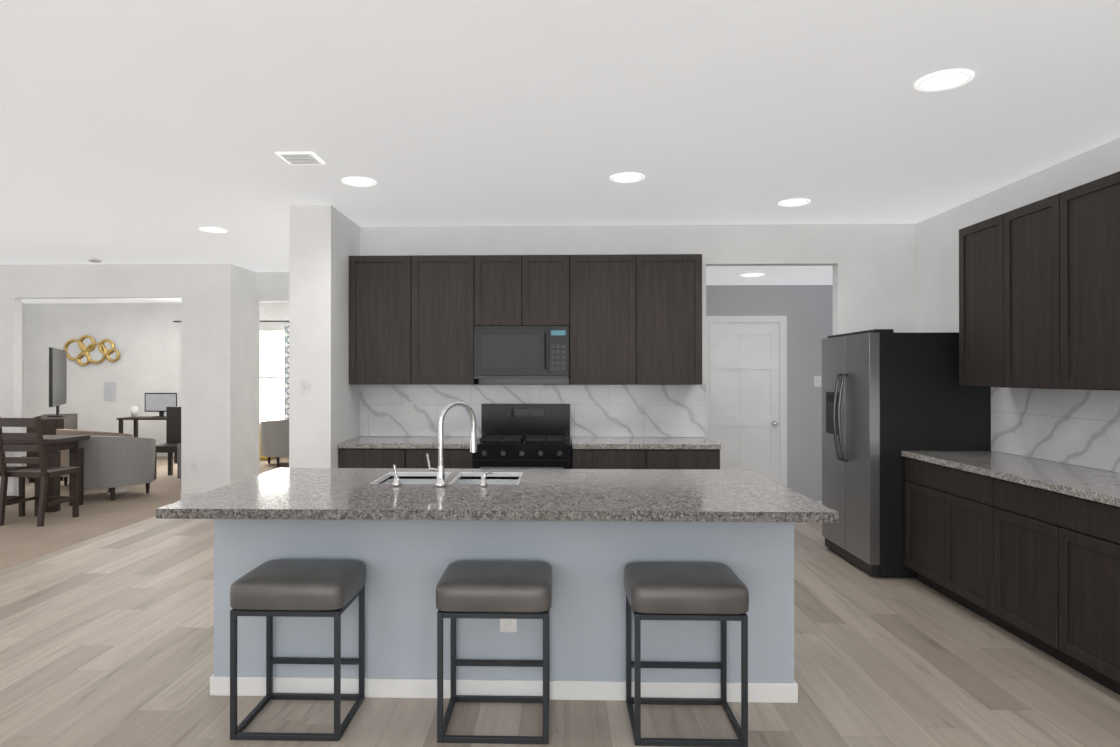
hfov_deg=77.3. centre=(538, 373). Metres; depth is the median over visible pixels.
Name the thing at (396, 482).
handle
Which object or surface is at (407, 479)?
sink
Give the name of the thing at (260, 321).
curtain rod
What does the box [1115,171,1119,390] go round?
upper cabinet
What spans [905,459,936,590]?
base cabinet
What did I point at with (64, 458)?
armchair
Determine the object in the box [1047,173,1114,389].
upper cabinet
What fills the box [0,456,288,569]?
floor carpet
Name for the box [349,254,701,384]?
upper cabinet
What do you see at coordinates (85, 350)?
wall art
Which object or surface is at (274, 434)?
chair
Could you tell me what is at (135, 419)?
desk
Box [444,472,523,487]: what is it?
sink
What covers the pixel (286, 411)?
curtain
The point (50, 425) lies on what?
media console
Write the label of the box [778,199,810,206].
recessed light
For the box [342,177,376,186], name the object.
recessed light
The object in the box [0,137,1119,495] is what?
wall
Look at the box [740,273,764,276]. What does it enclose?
recessed light
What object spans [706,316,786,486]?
door
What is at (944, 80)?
recessed light
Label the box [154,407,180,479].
chair
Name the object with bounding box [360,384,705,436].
tile backsplash
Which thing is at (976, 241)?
upper cabinet
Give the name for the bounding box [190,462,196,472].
outlet
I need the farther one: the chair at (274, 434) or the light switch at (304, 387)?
the chair at (274, 434)
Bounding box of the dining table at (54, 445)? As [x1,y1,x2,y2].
[3,435,89,511]
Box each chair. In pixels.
[0,416,80,526]
[0,466,26,516]
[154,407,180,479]
[260,419,288,466]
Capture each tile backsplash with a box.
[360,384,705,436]
[991,387,1119,471]
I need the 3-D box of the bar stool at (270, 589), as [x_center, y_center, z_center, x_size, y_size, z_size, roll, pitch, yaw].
[-1.007,1.143,2.969,0.468,0.636,0.398,0,0,2]
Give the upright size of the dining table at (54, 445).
0.780 m
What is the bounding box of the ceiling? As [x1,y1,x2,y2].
[0,0,1119,302]
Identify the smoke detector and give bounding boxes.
[88,258,101,262]
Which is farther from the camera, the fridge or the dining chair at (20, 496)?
the dining chair at (20, 496)
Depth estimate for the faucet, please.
3.36 m
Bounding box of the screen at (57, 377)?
[47,347,66,416]
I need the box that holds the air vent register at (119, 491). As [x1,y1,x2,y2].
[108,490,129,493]
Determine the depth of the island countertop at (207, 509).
2.78 m
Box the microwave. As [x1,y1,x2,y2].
[474,326,568,378]
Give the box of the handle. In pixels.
[392,465,400,485]
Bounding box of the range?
[473,403,570,468]
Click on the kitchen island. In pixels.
(588, 535)
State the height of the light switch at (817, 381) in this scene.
0.120 m
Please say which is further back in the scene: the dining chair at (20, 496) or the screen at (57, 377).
the screen at (57, 377)
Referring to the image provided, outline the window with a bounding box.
[260,328,284,421]
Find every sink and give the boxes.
[368,472,451,487]
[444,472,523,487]
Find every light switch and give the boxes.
[300,380,309,395]
[814,376,820,386]
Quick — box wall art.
[63,335,119,365]
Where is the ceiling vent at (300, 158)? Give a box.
[275,152,324,164]
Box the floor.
[0,516,1119,746]
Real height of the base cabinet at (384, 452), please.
0.920 m
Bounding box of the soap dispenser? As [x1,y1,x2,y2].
[479,472,492,486]
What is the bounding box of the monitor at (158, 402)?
[145,393,177,416]
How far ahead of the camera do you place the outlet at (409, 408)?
6.12 m
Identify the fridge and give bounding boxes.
[822,329,990,576]
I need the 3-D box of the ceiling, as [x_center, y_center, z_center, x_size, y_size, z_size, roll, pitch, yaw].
[-2.176,-1.183,4.814,14.700,0.420,15.700,0,0,2]
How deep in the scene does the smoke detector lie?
7.82 m
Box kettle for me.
[131,406,138,416]
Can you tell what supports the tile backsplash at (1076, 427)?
attached to the wall at (202, 359)
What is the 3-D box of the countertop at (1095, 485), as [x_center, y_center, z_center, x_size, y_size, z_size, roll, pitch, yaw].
[2.856,0.563,3.429,0.640,0.040,3.080,0,0,2]
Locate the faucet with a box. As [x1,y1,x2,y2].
[426,401,476,486]
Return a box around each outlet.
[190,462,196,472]
[405,402,413,415]
[500,619,516,631]
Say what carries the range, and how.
on the floor
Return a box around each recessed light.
[199,227,226,232]
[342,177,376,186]
[610,172,644,182]
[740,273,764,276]
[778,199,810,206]
[914,69,973,91]
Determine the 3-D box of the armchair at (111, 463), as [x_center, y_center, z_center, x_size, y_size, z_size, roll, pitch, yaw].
[-5.157,1.099,8.408,0.915,0.760,0.808,0,0,12]
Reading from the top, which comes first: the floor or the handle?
the handle
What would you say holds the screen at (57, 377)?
on the media console
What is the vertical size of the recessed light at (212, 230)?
0.008 m
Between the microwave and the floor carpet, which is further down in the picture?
the floor carpet
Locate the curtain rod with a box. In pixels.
[173,321,288,321]
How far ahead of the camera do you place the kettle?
11.80 m
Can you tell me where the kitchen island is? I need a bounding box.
[208,472,803,702]
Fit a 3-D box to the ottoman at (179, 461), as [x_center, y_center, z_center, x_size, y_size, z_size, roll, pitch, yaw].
[-4.447,1.207,9.521,0.700,0.550,0.500,0,0,2]
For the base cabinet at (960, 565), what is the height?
0.875 m
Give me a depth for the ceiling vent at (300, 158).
4.19 m
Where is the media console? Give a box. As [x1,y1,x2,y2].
[27,414,77,482]
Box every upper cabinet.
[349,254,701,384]
[959,217,994,386]
[995,198,1046,388]
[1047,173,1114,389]
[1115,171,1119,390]
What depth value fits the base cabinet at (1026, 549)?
3.79 m
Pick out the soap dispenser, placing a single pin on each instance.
(483, 483)
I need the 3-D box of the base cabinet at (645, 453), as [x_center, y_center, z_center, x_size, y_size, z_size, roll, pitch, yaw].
[0.845,1.010,5.754,1.152,0.920,0.635,0,0,2]
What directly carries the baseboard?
attached to the wall at (202, 359)
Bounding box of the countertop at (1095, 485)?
[901,451,1119,506]
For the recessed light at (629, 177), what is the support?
in the ceiling
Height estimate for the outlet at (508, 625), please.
0.120 m
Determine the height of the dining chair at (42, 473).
1.065 m
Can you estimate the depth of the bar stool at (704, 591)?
2.75 m
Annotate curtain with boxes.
[284,322,288,418]
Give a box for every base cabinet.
[337,436,481,468]
[571,437,720,468]
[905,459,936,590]
[937,467,984,617]
[981,475,1044,651]
[1045,491,1119,694]
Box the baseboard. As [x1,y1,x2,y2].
[7,452,821,503]
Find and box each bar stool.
[230,559,365,740]
[436,560,551,743]
[624,562,748,746]
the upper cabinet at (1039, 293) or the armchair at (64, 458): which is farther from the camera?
the armchair at (64, 458)
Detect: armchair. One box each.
[56,429,132,488]
[68,435,155,500]
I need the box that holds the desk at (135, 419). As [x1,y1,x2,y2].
[117,416,176,462]
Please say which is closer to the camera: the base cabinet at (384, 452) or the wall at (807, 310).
the base cabinet at (384, 452)
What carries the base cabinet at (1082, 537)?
on the floor
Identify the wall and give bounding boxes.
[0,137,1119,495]
[706,285,832,500]
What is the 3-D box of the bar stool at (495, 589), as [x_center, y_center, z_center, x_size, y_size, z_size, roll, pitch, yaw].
[-0.177,1.143,2.946,0.468,0.636,0.398,0,0,2]
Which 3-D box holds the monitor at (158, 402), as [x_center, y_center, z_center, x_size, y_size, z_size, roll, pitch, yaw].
[-6.412,0.534,11.898,0.560,0.409,0.160,0,0,2]

